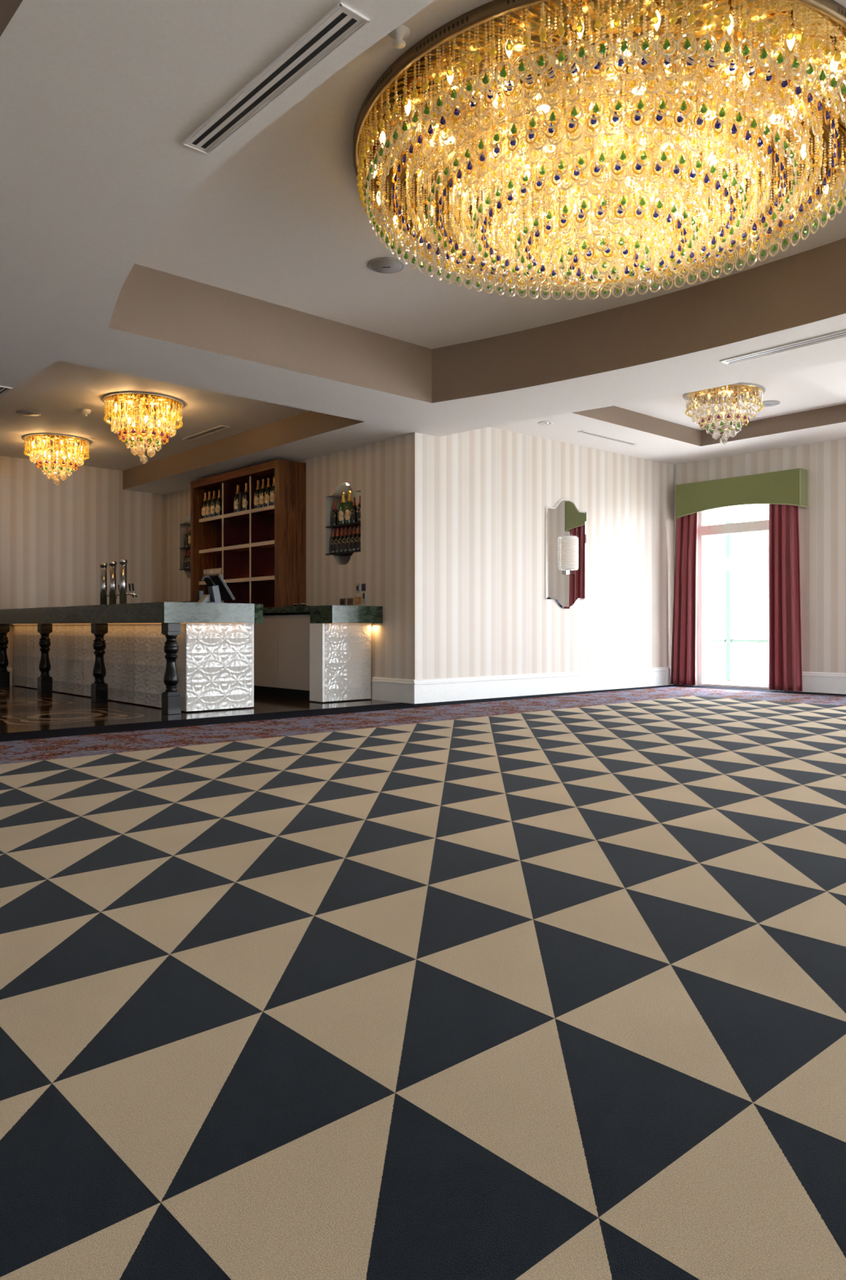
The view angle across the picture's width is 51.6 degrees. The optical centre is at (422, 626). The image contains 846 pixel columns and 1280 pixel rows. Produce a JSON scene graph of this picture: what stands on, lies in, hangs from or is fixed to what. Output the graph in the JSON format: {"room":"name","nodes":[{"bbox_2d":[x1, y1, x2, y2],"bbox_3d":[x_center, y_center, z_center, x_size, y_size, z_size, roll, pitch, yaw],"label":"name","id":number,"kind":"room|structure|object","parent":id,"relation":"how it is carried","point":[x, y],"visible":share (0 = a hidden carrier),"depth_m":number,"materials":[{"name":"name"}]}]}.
{"room":"hotel bar lounge","nodes":[
{"label":"hotel bar lounge","id":0,"kind":"room"},
{"bbox_2d":[0,476,165,685],"bbox_3d":[-8.052,-0.960,10.781,10.860,3.620,0.200,0,0,-42],"label":"wall","id":1,"kind":"structure","parent":0,"point":[55,540],"depth_m":13.16,"materials":[{"name":"paper"}]},
{"bbox_2d":[6,666,12,685],"bbox_3d":[-8.882,0.718,9.879,8.020,0.264,0.028,0,0,-42],"label":"baseboard","id":2,"kind":"structure","parent":1,"relation":"attached to","point":[10,668],"depth_m":12.54,"materials":[{"name":"wood"}]},
{"bbox_2d":[0,685,399,733],"bbox_3d":[-5.993,0.850,8.673,10.700,0.001,6.090,0,0,-42],"label":"floor","id":3,"kind":"structure","parent":0,"point":[22,708],"depth_m":8.84,"materials":[{"name":"black stone"}]},
{"bbox_2d":[0,624,9,686],"bbox_3d":[-5.950,0.408,12.392,0.143,0.884,0.143,0,0,-42],"label":"post","id":4,"kind":"object","parent":3,"relation":"on","point":[4,628],"visible":1,"depth_m":12.35,"materials":[{"name":"black wood"}]},
{"bbox_2d":[37,623,52,693],"bbox_3d":[-4.809,0.408,11.125,0.143,0.884,0.143,0,0,-42],"label":"post","id":5,"kind":"object","parent":3,"relation":"on","point":[44,680],"visible":1,"depth_m":11.08,"materials":[{"name":"black wood"}]},
{"bbox_2d":[90,623,107,702],"bbox_3d":[-3.631,0.408,9.817,0.143,0.884,0.143,0,0,-42],"label":"post","id":6,"kind":"object","parent":3,"relation":"on","point":[99,689],"visible":0.98,"depth_m":9.77,"materials":[{"name":"black wood"}]},
{"bbox_2d":[0,601,262,711],"bbox_3d":[-3.857,0.302,10.707,1.175,1.071,5.515,0,0,-42],"label":"bar counter","id":7,"kind":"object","parent":3,"relation":"on","point":[215,660],"depth_m":9.14,"materials":[{"name":"green stone"}]},
{"bbox_2d":[99,563,117,604],"bbox_3d":[-4.047,-0.523,11.226,0.218,0.580,0.113,0,0,-42],"label":"tower","id":8,"kind":"object","parent":7,"relation":"on","point":[104,595],"visible":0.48,"depth_m":11.15,"materials":[{"name":"silver metal"}]},
{"bbox_2d":[108,561,119,604],"bbox_3d":[-3.828,-0.523,10.938,0.218,0.580,0.113,0,0,-42],"label":"tower","id":9,"kind":"object","parent":7,"relation":"on","point":[113,594],"visible":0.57,"depth_m":10.87,"materials":[{"name":"silver metal"}]},
{"bbox_2d":[119,559,137,604],"bbox_3d":[-3.602,-0.523,10.657,0.218,0.580,0.113,0,0,-42],"label":"tower","id":10,"kind":"object","parent":7,"relation":"on","point":[122,562],"visible":0.8,"depth_m":10.59,"materials":[{"name":"silver metal"}]},
{"bbox_2d":[126,583,134,597],"bbox_3d":[-3.596,-0.442,10.712,0.136,0.172,0.040,0,0,-42],"label":"faucet","id":11,"kind":"object","parent":10,"relation":"on","point":[129,584],"depth_m":10.72,"materials":[{"name":"silver plastic"}]},
{"bbox_2d":[126,582,137,597],"bbox_3d":[-3.547,-0.442,10.658,0.136,0.172,0.040,0,0,-42],"label":"faucet","id":12,"kind":"object","parent":10,"relation":"on","point":[132,584],"depth_m":10.65,"materials":[{"name":"silver plastic"}]},
{"bbox_2d":[172,601,197,602],"bbox_3d":[-2.552,-0.251,9.409,0.260,0.035,0.180,0,0,42],"label":"keypad","id":13,"kind":"object","parent":7,"relation":"on","point":[172,602],"visible":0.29,"depth_m":9.32,"materials":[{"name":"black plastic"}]},
{"bbox_2d":[196,590,204,601],"bbox_3d":[-2.431,-0.313,9.545,0.060,0.160,0.060,0,0,-42],"label":"card reader","id":14,"kind":"object","parent":7,"relation":"on","point":[200,593],"visible":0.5,"depth_m":9.52,"materials":[{"name":"black plastic"}]},
{"bbox_2d":[197,573,235,603],"bbox_3d":[-2.200,-0.383,9.160,0.329,0.328,0.342,0,0,-42],"label":"terminal","id":15,"kind":"object","parent":7,"relation":"on","point":[218,591],"visible":0.87,"depth_m":9.10,"materials":[{"name":"black plastic"}]},
{"bbox_2d":[160,622,181,715],"bbox_3d":[-2.447,0.408,8.501,0.143,0.884,0.143,0,0,-42],"label":"post","id":16,"kind":"object","parent":3,"relation":"on","point":[171,697],"visible":1,"depth_m":8.45,"materials":[{"name":"black wood"}]},
{"bbox_2d":[253,606,310,698],"bbox_3d":[-2.687,0.308,12.039,0.638,1.083,5.090,0,0,-42],"label":"base cabinet","id":17,"kind":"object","parent":3,"relation":"on","point":[281,642],"depth_m":10.53,"materials":[{"name":"white laminate"}]},
{"bbox_2d":[190,458,306,607],"bbox_3d":[-2.431,-1.164,11.927,0.408,1.862,2.340,0,0,-42],"label":"shelf unit","id":18,"kind":"object","parent":17,"relation":"on","point":[260,553],"visible":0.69,"depth_m":11.72,"materials":[{"name":"brown wood"}]},
{"bbox_2d":[201,492,207,518],"bbox_3d":[-3.152,-1.748,12.677,0.113,0.385,0.114,0,0,22],"label":"bottle","id":19,"kind":"object","parent":18,"relation":"on","point":[203,504],"visible":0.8,"depth_m":12.63,"materials":[{"name":"green glass"}]},
{"bbox_2d":[205,491,211,517],"bbox_3d":[-3.069,-1.748,12.584,0.113,0.385,0.114,0,0,22],"label":"bottle","id":20,"kind":"object","parent":18,"relation":"on","point":[209,500],"visible":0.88,"depth_m":12.54,"materials":[{"name":"green glass"}]},
{"bbox_2d":[209,490,216,516],"bbox_3d":[-2.978,-1.748,12.483,0.113,0.385,0.114,0,0,22],"label":"bottle","id":21,"kind":"object","parent":18,"relation":"on","point":[212,509],"visible":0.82,"depth_m":12.43,"materials":[{"name":"green glass"}]},
{"bbox_2d":[215,488,222,515],"bbox_3d":[-2.878,-1.748,12.372,0.113,0.385,0.114,0,0,22],"label":"bottle","id":22,"kind":"object","parent":18,"relation":"on","point":[219,500],"visible":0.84,"depth_m":12.33,"materials":[{"name":"green glass"}]},
{"bbox_2d":[233,484,239,512],"bbox_3d":[-2.537,-1.748,11.993,0.113,0.385,0.114,0,0,22],"label":"bottle","id":23,"kind":"object","parent":18,"relation":"on","point":[236,496],"visible":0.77,"depth_m":11.95,"materials":[{"name":"green glass"}]},
{"bbox_2d":[238,491,244,511],"bbox_3d":[-2.457,-1.694,11.890,0.080,0.273,0.078,0,0,-42],"label":"bottle","id":24,"kind":"object","parent":18,"relation":"on","point":[241,493],"visible":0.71,"depth_m":11.86,"materials":[{"name":"green glass"}]},
{"bbox_2d":[242,483,249,511],"bbox_3d":[-2.386,-1.748,11.826,0.113,0.385,0.114,0,0,22],"label":"bottle","id":25,"kind":"object","parent":18,"relation":"on","point":[246,496],"visible":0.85,"depth_m":11.78,"materials":[{"name":"green glass"}]},
{"bbox_2d":[253,480,260,508],"bbox_3d":[-2.185,-1.748,11.603,0.113,0.385,0.114,0,0,22],"label":"bottle","id":26,"kind":"object","parent":18,"relation":"on","point":[258,488],"visible":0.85,"depth_m":11.56,"materials":[{"name":"green glass"}]},
{"bbox_2d":[258,479,265,507],"bbox_3d":[-2.098,-1.748,11.506,0.113,0.385,0.114,0,0,22],"label":"bottle","id":27,"kind":"object","parent":18,"relation":"on","point":[261,495],"visible":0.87,"depth_m":11.46,"materials":[{"name":"green glass"}]},
{"bbox_2d":[264,477,271,506],"bbox_3d":[-2.011,-1.748,11.410,0.113,0.385,0.114,0,0,22],"label":"bottle","id":28,"kind":"object","parent":18,"relation":"on","point":[267,492],"visible":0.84,"depth_m":11.36,"materials":[{"name":"green glass"}]},
{"bbox_2d":[270,476,274,505],"bbox_3d":[-1.921,-1.748,11.309,0.113,0.385,0.114,0,0,22],"label":"bottle","id":29,"kind":"object","parent":18,"relation":"on","point":[272,490],"visible":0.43,"depth_m":11.26,"materials":[{"name":"green glass"}]},
{"bbox_2d":[283,605,310,607],"bbox_3d":[-1.484,-0.241,10.586,0.280,0.016,0.340,0,0,-42],"label":"serving tray","id":30,"kind":"object","parent":17,"relation":"on","point":[283,606],"visible":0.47,"depth_m":10.45,"materials":[{"name":"black plastic"}]},
{"bbox_2d":[309,604,382,702],"bbox_3d":[-0.871,0.302,9.964,0.719,1.071,0.425,0,0,-42],"label":"bar counter","id":31,"kind":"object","parent":3,"relation":"on","point":[340,636],"depth_m":9.85,"materials":[{"name":"green stone"}]},
{"bbox_2d":[309,623,361,702],"bbox_3d":[-0.940,0.402,10.020,0.692,0.873,0.250,0,0,-42],"label":"decorative panel","id":32,"kind":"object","parent":31,"relation":"attached to","point":[317,631],"depth_m":9.77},
{"bbox_2d":[165,432,413,699],"bbox_3d":[-2.025,-0.960,11.994,0.279,3.620,6.064,0,0,-42],"label":"wall","id":33,"kind":"structure","parent":0,"point":[381,473],"depth_m":10.23,"materials":[{"name":"paper"}]},
{"bbox_2d":[179,546,190,549],"bbox_3d":[-3.514,-1.235,13.616,0.256,0.014,0.698,0,0,-42],"label":"glass shelf","id":34,"kind":"object","parent":33,"relation":"attached to","point":[188,547],"visible":0.29,"depth_m":13.70,"materials":[{"name":"black glass"}]},
{"bbox_2d":[183,528,187,546],"bbox_3d":[-3.728,-1.401,13.806,0.082,0.315,0.088,0,0,31],"label":"bottle","id":35,"kind":"object","parent":34,"relation":"on","point":[185,539],"visible":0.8,"depth_m":13.77,"materials":[{"name":"black glass"}]},
{"bbox_2d":[187,528,190,546],"bbox_3d":[-3.607,-1.448,13.660,0.120,0.410,0.121,0,0,31],"label":"bottle","id":36,"kind":"object","parent":34,"relation":"on","point":[188,533],"visible":0.16,"depth_m":13.61,"materials":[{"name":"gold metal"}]},
{"bbox_2d":[339,598,345,604],"bbox_3d":[-0.976,-0.300,10.609,0.014,0.082,0.115,0,0,-42],"label":"wall plate","id":37,"kind":"object","parent":33,"relation":"attached to","point":[342,601],"visible":1,"depth_m":10.61,"materials":[{"name":"black plastic"}]},
{"bbox_2d":[325,521,360,528],"bbox_3d":[-0.884,-1.235,10.696,0.256,0.014,0.698,0,0,-42],"label":"glass shelf","id":38,"kind":"object","parent":33,"relation":"attached to","point":[352,524],"visible":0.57,"depth_m":10.69,"materials":[{"name":"black glass"}]},
{"bbox_2d":[331,501,337,525],"bbox_3d":[-1.098,-1.401,10.885,0.082,0.315,0.088,0,0,31],"label":"bottle","id":39,"kind":"object","parent":38,"relation":"on","point":[334,514],"visible":0.9,"depth_m":10.85,"materials":[{"name":"black glass"}]},
{"bbox_2d":[337,500,341,524],"bbox_3d":[-1.023,-1.401,10.832,0.082,0.315,0.088,0,0,31],"label":"bottle","id":40,"kind":"object","parent":38,"relation":"on","point":[340,500],"visible":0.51,"depth_m":10.81,"materials":[{"name":"black glass"}]},
{"bbox_2d":[337,492,346,524],"bbox_3d":[-0.977,-1.448,10.739,0.120,0.410,0.121,0,0,31],"label":"bottle","id":41,"kind":"object","parent":38,"relation":"on","point":[341,507],"visible":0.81,"depth_m":10.69,"materials":[{"name":"green glass"}]},
{"bbox_2d":[344,490,352,524],"bbox_3d":[-0.890,-1.448,10.643,0.120,0.410,0.121,0,0,31],"label":"bottle","id":42,"kind":"object","parent":38,"relation":"on","point":[348,504],"visible":0.85,"depth_m":10.59,"materials":[{"name":"green glass"}]},
{"bbox_2d":[351,497,356,522],"bbox_3d":[-0.829,-1.401,10.556,0.082,0.315,0.088,0,0,31],"label":"bottle","id":43,"kind":"object","parent":38,"relation":"on","point":[353,510],"visible":0.88,"depth_m":10.53,"materials":[{"name":"black glass"}]},
{"bbox_2d":[356,495,360,521],"bbox_3d":[-0.748,-1.401,10.406,0.082,0.315,0.088,0,0,31],"label":"bottle","id":44,"kind":"object","parent":38,"relation":"on","point":[358,508],"visible":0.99,"depth_m":10.37,"materials":[{"name":"black glass"}]},
{"bbox_2d":[325,550,360,555],"bbox_3d":[-0.884,-0.895,10.696,0.256,0.014,0.698,0,0,-42],"label":"glass shelf","id":45,"kind":"object","parent":33,"relation":"attached to","point":[350,553],"visible":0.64,"depth_m":10.69,"materials":[{"name":"black glass"}]},
{"bbox_2d":[329,528,335,553],"bbox_3d":[-1.115,-1.060,10.888,0.082,0.315,0.088,0,0,31],"label":"bottle","id":46,"kind":"object","parent":45,"relation":"on","point":[332,540],"visible":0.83,"depth_m":10.86,"materials":[{"name":"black glass"}]},
{"bbox_2d":[333,528,339,552],"bbox_3d":[-1.058,-1.060,10.825,0.082,0.315,0.088,0,0,31],"label":"bottle","id":47,"kind":"object","parent":45,"relation":"on","point":[336,539],"visible":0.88,"depth_m":10.80,"materials":[{"name":"black glass"}]},
{"bbox_2d":[337,527,343,552],"bbox_3d":[-1.001,-1.060,10.762,0.082,0.315,0.088,0,0,31],"label":"bottle","id":48,"kind":"object","parent":45,"relation":"on","point":[340,538],"visible":0.86,"depth_m":10.73,"materials":[{"name":"black glass"}]},
{"bbox_2d":[342,527,347,551],"bbox_3d":[-0.944,-1.060,10.699,0.082,0.315,0.088,0,0,31],"label":"bottle","id":49,"kind":"object","parent":45,"relation":"on","point":[345,535],"visible":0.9,"depth_m":10.67,"materials":[{"name":"black glass"}]},
{"bbox_2d":[346,526,351,551],"bbox_3d":[-0.887,-1.060,10.635,0.082,0.315,0.088,0,0,31],"label":"bottle","id":50,"kind":"object","parent":45,"relation":"on","point":[348,538],"visible":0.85,"depth_m":10.60,"materials":[{"name":"black glass"}]},
{"bbox_2d":[351,525,355,551],"bbox_3d":[-0.830,-1.060,10.572,0.082,0.315,0.088,0,0,31],"label":"bottle","id":51,"kind":"object","parent":45,"relation":"on","point":[353,535],"visible":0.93,"depth_m":10.54,"materials":[{"name":"black glass"}]},
{"bbox_2d":[355,524,360,551],"bbox_3d":[-0.773,-1.060,10.509,0.082,0.315,0.088,0,0,31],"label":"bottle","id":52,"kind":"object","parent":45,"relation":"on","point":[357,535],"visible":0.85,"depth_m":10.48,"materials":[{"name":"black glass"}]},
{"bbox_2d":[346,598,353,604],"bbox_3d":[-0.876,-0.300,10.498,0.014,0.082,0.115,0,0,-42],"label":"wall plate","id":53,"kind":"object","parent":33,"relation":"attached to","point":[349,601],"visible":1,"depth_m":10.48,"materials":[{"name":"black plastic"}]},
{"bbox_2d":[354,596,360,604],"bbox_3d":[-0.774,-0.307,10.384,0.014,0.090,0.120,0,0,-42],"label":"wall plate","id":54,"kind":"object","parent":33,"relation":"attached to","point":[357,599],"visible":1,"depth_m":10.39,"materials":[{"name":"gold metal"}]},
{"bbox_2d":[355,583,359,592],"bbox_3d":[-0.771,-0.455,10.381,0.014,0.112,0.072,0,0,-42],"label":"wall plate","id":55,"kind":"object","parent":33,"relation":"attached to","point":[357,585],"visible":1,"depth_m":10.38,"materials":[{"name":"grey plastic"}]},
{"bbox_2d":[361,583,365,591],"bbox_3d":[-0.701,-0.462,10.306,0.010,0.086,0.072,0,0,-42],"label":"wall plate","id":56,"kind":"object","parent":33,"relation":"attached to","point":[363,585],"visible":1,"depth_m":10.30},
{"bbox_2d":[361,592,366,602],"bbox_3d":[-0.690,-0.340,10.291,0.014,0.120,0.085,0,0,-42],"label":"wall plate","id":57,"kind":"object","parent":33,"relation":"attached to","point":[363,594],"visible":1,"depth_m":10.29,"materials":[{"name":"grey paint"}]},
{"bbox_2d":[371,676,413,703],"bbox_3d":[-0.344,0.718,9.895,0.028,0.264,0.729,0,0,-42],"label":"baseboard","id":58,"kind":"structure","parent":33,"relation":"attached to","point":[385,689],"depth_m":9.88,"materials":[{"name":"white wood"}]},
{"bbox_3d":[-3.514,-0.895,13.616,0.256,0.014,0.698,0,0,-42],"label":"glass shelf","id":59,"kind":"object","parent":33,"relation":"attached to","visible":0},
{"bbox_2d":[182,549,186,568],"bbox_3d":[-3.744,-1.060,13.809,0.082,0.315,0.088,0,0,31],"label":"bottle","id":60,"kind":"object","parent":59,"relation":"on","point":[185,553],"visible":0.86,"depth_m":13.78,"materials":[{"name":"black glass"}]},
{"bbox_2d":[185,549,189,568],"bbox_3d":[-3.687,-1.060,13.745,0.082,0.315,0.088,0,0,31],"label":"bottle","id":61,"kind":"object","parent":59,"relation":"on","point":[188,554],"visible":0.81,"depth_m":13.71,"materials":[{"name":"black glass"}]},
{"bbox_2d":[187,554,190,568],"bbox_3d":[-3.630,-1.060,13.682,0.082,0.315,0.088,0,0,31],"label":"bottle","id":62,"kind":"object","parent":59,"relation":"on","point":[188,560],"visible":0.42,"depth_m":13.65,"materials":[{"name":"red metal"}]},
{"bbox_2d":[0,684,845,1279],"bbox_3d":[2.322,0.850,3.040,15.520,0.001,13.410,0,0,-42],"label":"floor","id":63,"kind":"structure","parent":0,"point":[546,986],"depth_m":2.02,"materials":[{"name":"carpet"}]},
{"bbox_2d":[0,0,845,494],"bbox_3d":[0.344,-2.480,5.222,15.500,0.680,19.300,0,0,-42],"label":"ceiling","id":64,"kind":"structure","parent":0,"point":[235,283],"depth_m":6.58,"materials":[{"name":"paint"}]},
{"bbox_2d":[0,385,12,396],"bbox_3d":[-4.131,-2.135,8.257,0.110,0.010,1.240,0,0,-42],"label":"ceiling vent","id":65,"kind":"object","parent":64,"relation":"in","point":[3,389],"visible":1,"depth_m":7.88,"materials":[{"name":"white metal"}]},
{"bbox_2d":[16,410,40,416],"bbox_3d":[-4.498,-2.426,9.972,0.260,0.016,0.260,0,0,-42],"label":"ceiling speaker","id":66,"kind":"object","parent":64,"relation":"attached to","point":[27,413],"visible":1,"depth_m":9.94,"materials":[{"name":"grey plastic"}]},
{"bbox_2d":[22,433,91,484],"bbox_3d":[-4.776,-2.137,11.417,0.834,0.592,0.834,0,0,-42],"label":"chandelier","id":67,"kind":"object","parent":64,"relation":"hanging from","point":[55,441],"visible":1,"depth_m":11.28,"materials":[{"name":"gold glass"}]},
{"bbox_2d":[80,408,90,416],"bbox_3d":[-3.783,-2.397,9.821,0.104,0.075,0.104,0,0,-42],"label":"smoke detector","id":68,"kind":"object","parent":64,"relation":"attached to","point":[86,411],"visible":1,"depth_m":9.79,"materials":[{"name":"white plastic"}]},
{"bbox_2d":[101,391,185,463],"bbox_3d":[-3.023,-2.097,9.470,0.860,0.673,0.860,0,0,-42],"label":"chandelier","id":69,"kind":"object","parent":64,"relation":"hanging from","point":[144,403],"visible":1,"depth_m":9.32,"materials":[{"name":"gold glass"}]},
{"bbox_2d":[182,425,229,440],"bbox_3d":[-2.738,-2.430,10.991,0.110,0.010,1.020,0,0,-42],"label":"ceiling vent","id":70,"kind":"object","parent":64,"relation":"in","point":[220,427],"visible":1,"depth_m":10.98,"materials":[{"name":"white metal"}]},
{"bbox_2d":[182,1,369,155],"bbox_3d":[-0.626,-2.135,3.470,0.128,0.010,1.170,0,0,-42],"label":"ceiling vent","id":71,"kind":"object","parent":64,"relation":"in","point":[342,21],"visible":1,"depth_m":3.39,"materials":[{"name":"white metal"}]},
{"bbox_2d":[368,257,404,273],"bbox_3d":[-0.269,-2.648,6.426,0.270,0.016,0.270,0,0,-42],"label":"ceiling speaker","id":72,"kind":"object","parent":64,"relation":"attached to","point":[384,264],"visible":1,"depth_m":6.41,"materials":[{"name":"grey plastic"}]},
{"bbox_2d":[387,23,409,48],"bbox_3d":[-0.107,-2.626,3.900,0.100,0.060,0.100,0,0,-42],"label":"smoke detector","id":73,"kind":"object","parent":64,"relation":"attached to","point":[402,32],"visible":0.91,"depth_m":3.89,"materials":[{"name":"white plastic"}]},
{"bbox_2d":[537,421,552,425],"bbox_3d":[1.425,-2.377,10.164,0.170,0.044,0.170,0,0,-42],"label":"recessed light","id":74,"kind":"object","parent":64,"relation":"in","point":[544,423],"visible":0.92,"depth_m":10.14,"materials":[{"name":"white metal"}]},
{"bbox_2d":[352,0,845,299],"bbox_3d":[1.021,-2.308,4.919,2.823,0.695,2.819,0,0,33],"label":"chandelier","id":75,"kind":"object","parent":64,"relation":"hanging from","point":[587,143],"visible":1,"depth_m":4.36,"materials":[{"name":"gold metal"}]},
{"bbox_2d":[577,430,637,445],"bbox_3d":[2.332,-2.365,10.980,1.140,0.010,0.085,0,0,-42],"label":"ceiling vent","id":76,"kind":"object","parent":64,"relation":"in","point":[582,431],"visible":1,"depth_m":10.96,"materials":[{"name":"white metal"}]},
{"bbox_2d":[683,382,764,444],"bbox_3d":[3.325,-2.296,9.668,0.860,0.565,0.860,0,0,-42],"label":"chandelier","id":77,"kind":"object","parent":64,"relation":"hanging from","point":[737,393],"visible":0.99,"depth_m":9.56,"materials":[{"name":"clear glass"}]},
{"bbox_2d":[755,400,779,406],"bbox_3d":[3.985,-2.571,10.101,0.260,0.016,0.260,0,0,-42],"label":"ceiling speaker","id":78,"kind":"object","parent":64,"relation":"attached to","point":[766,403],"visible":0.79,"depth_m":10.07,"materials":[{"name":"grey plastic"}]},
{"bbox_2d":[719,329,845,364],"bbox_3d":[2.903,-2.135,6.557,0.130,0.010,1.400,0,0,-42],"label":"ceiling vent","id":79,"kind":"object","parent":64,"relation":"in","point":[841,334],"visible":1,"depth_m":6.69,"materials":[{"name":"white metal"}]},
{"bbox_2d":[413,426,674,679],"bbox_3d":[1.775,-0.960,11.390,5.119,3.620,0.446,0,0,-42],"label":"wall","id":80,"kind":"structure","parent":0,"point":[482,495],"depth_m":10.81,"materials":[{"name":"paper"}]},
{"bbox_2d":[413,666,672,703],"bbox_3d":[1.792,0.718,11.201,4.950,0.264,0.028,0,0,-40],"label":"baseboard","id":81,"kind":"structure","parent":80,"relation":"attached to","point":[451,689],"depth_m":10.83,"materials":[{"name":"white wood"}]},
{"bbox_2d":[545,498,586,608],"bbox_3d":[1.847,-0.937,11.256,0.791,1.414,0.014,0,0,-40],"label":"wall mirror","id":82,"kind":"object","parent":80,"relation":"attached to","point":[564,518],"visible":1,"depth_m":11.21,"materials":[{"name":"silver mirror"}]},
{"bbox_2d":[560,534,578,574],"bbox_3d":[1.908,-0.924,11.226,0.318,0.512,0.106,0,0,-42],"label":"wall sconce","id":83,"kind":"object","parent":82,"relation":"attached to","point":[569,543],"visible":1,"depth_m":11.16,"materials":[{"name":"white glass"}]},
{"bbox_2d":[674,438,845,685],"bbox_3d":[8.187,-0.960,7.945,0.200,3.620,13.252,0,0,-42],"label":"wall","id":84,"kind":"structure","parent":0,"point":[822,524],"depth_m":11.26,"materials":[{"name":"paper"}]},
{"bbox_2d":[697,511,768,689],"bbox_3d":[4.410,-0.460,12.139,0.120,2.620,1.300,0,0,-42],"label":"window","id":85,"kind":"structure","parent":84,"relation":"attached to","point":[704,531],"depth_m":12.56,"materials":[{"name":"plastic"}]},
{"bbox_2d":[675,467,807,518],"bbox_3d":[4.305,-1.787,11.938,0.223,0.485,1.814,0,0,-42],"label":"pelmet","id":86,"kind":"object","parent":84,"relation":"attached to","point":[788,486],"visible":1,"depth_m":11.76,"materials":[{"name":"green fabric"}]},
{"bbox_2d":[670,512,697,685],"bbox_3d":[3.731,-0.466,12.502,0.109,2.608,0.452,0,0,-37],"label":"curtain","id":87,"kind":"object","parent":86,"relation":"hanging from","point":[683,655],"visible":1,"depth_m":12.47,"materials":[{"name":"fabric"}]},
{"bbox_2d":[768,504,802,691],"bbox_3d":[4.719,-0.466,11.403,0.123,2.608,0.429,0,0,-42],"label":"curtain","id":88,"kind":"object","parent":86,"relation":"hanging from","point":[784,646],"visible":1,"depth_m":11.38,"materials":[{"name":"fabric"}]},
{"bbox_2d":[786,671,845,693],"bbox_3d":[5.470,0.718,10.792,0.028,0.264,2.120,0,0,-42],"label":"baseboard","id":89,"kind":"structure","parent":84,"relation":"attached to","point":[812,682],"depth_m":11.16,"materials":[{"name":"white wood"}]},
{"label":"outside","id":90,"kind":"structure","parent":0,"visible":0},
{"bbox_2d":[704,644,768,686],"bbox_3d":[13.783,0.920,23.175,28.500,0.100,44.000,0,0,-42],"label":"ground","id":91,"kind":"structure","parent":90,"point":[750,662],"depth_m":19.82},
{"bbox_2d":[725,520,733,680],"bbox_3d":[4.929,-0.415,14.059,0.100,2.570,0.080,0,0,-42],"label":"post","id":92,"kind":"object","parent":91,"relation":"on","point":[729,538],"visible":1,"depth_m":14.03,"materials":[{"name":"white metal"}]},
{"bbox_2d":[710,639,768,642],"bbox_3d":[5.228,0.537,13.689,0.090,0.665,1.550,0,0,-42],"label":"rail","id":93,"kind":"object","parent":91,"relation":"on","point":[711,640],"visible":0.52,"depth_m":13.86,"materials":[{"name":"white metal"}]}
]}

